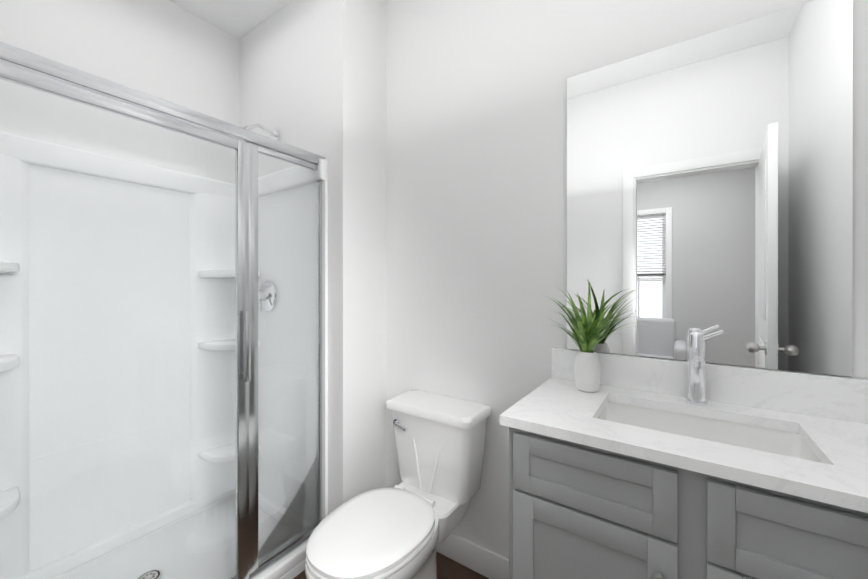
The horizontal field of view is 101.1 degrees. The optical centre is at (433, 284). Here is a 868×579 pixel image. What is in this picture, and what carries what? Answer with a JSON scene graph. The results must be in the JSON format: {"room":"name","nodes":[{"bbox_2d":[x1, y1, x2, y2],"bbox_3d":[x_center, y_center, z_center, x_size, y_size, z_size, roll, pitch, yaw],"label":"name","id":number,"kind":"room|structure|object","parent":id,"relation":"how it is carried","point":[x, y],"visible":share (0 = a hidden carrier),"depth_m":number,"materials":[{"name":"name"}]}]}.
{"room":"bathroom","nodes":[
{"label":"bathroom","id":0,"kind":"room"},
{"bbox_2d":[0,0,238,183],"bbox_3d":[-1.621,-0.111,1.619,0.120,2.740,1.396,0,0,35],"label":"wall","id":1,"kind":"structure","parent":0,"point":[170,51],"depth_m":1.73,"materials":[{"name":"white paint"}]},
{"bbox_2d":[169,0,389,38],"bbox_3d":[-0.333,-1.530,0.981,2.964,0.100,1.810,0,0,35],"label":"ceiling","id":2,"kind":"structure","parent":0,"point":[239,19],"depth_m":1.94,"materials":[{"name":"white paint"}]},
{"bbox_2d":[239,0,385,514],"bbox_3d":[-0.728,-0.111,2.103,1.040,2.740,0.414,0,0,35],"label":"wall","id":3,"kind":"structure","parent":0,"point":[312,76],"depth_m":1.75,"materials":[{"name":"white paint"}]},
{"bbox_2d":[293,552,488,578],"bbox_3d":[-0.333,1.310,0.984,2.964,0.100,1.810,0,0,35],"label":"floor","id":4,"kind":"structure","parent":0,"point":[448,568],"depth_m":1.57,"materials":[{"name":"brown wood"}]},
{"bbox_2d":[0,41,327,578],"bbox_3d":[-1.147,0.212,1.457,0.839,2.093,1.121,0,0,35],"label":"shower","id":5,"kind":"object","parent":4,"relation":"on","point":[163,373],"visible":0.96,"depth_m":1.61,"materials":[{"name":"white plastic"}]},
{"bbox_2d":[305,390,491,578],"bbox_3d":[-0.154,0.886,1.363,0.486,0.745,0.743,0,0,35],"label":"toilet","id":6,"kind":"object","parent":4,"relation":"on","point":[408,524],"visible":1,"depth_m":1.38,"materials":[{"name":"white ceramic"}]},
{"bbox_2d":[500,330,867,578],"bbox_3d":[0.702,0.695,0.911,0.935,1.130,0.509,0,0,35],"label":"bathroom vanity","id":7,"kind":"object","parent":4,"relation":"on","point":[695,466],"visible":1,"depth_m":0.86,"materials":[{"name":"grey wood"}]},
{"bbox_2d":[543,279,652,391],"bbox_3d":[0.500,0.168,1.161,0.378,0.374,0.303,0,0,35],"label":"plant","id":8,"kind":"object","parent":7,"relation":"on","point":[587,332],"visible":1,"depth_m":1.18,"materials":[{"name":"green plant"}]},
{"bbox_2d":[386,0,867,558],"bbox_3d":[0.575,-0.110,1.383,1.924,2.740,0.120,0,0,35],"label":"wall","id":9,"kind":"structure","parent":0,"point":[476,184],"depth_m":1.53,"materials":[{"name":"white paint"}]},
{"bbox_2d":[436,533,508,578],"bbox_3d":[0.104,1.202,1.627,0.874,0.115,0.015,0,0,35],"label":"baseboard","id":10,"kind":"structure","parent":9,"relation":"attached to","point":[485,562],"depth_m":1.55,"materials":[{"name":"white paint"}]},
{"bbox_2d":[567,0,852,376],"bbox_3d":[0.802,-0.269,1.148,0.727,1.022,0.005,0,0,35],"label":"mirror","id":11,"kind":"object","parent":9,"relation":"attached to","point":[709,183],"visible":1,"depth_m":1.09,"materials":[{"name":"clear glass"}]}
]}

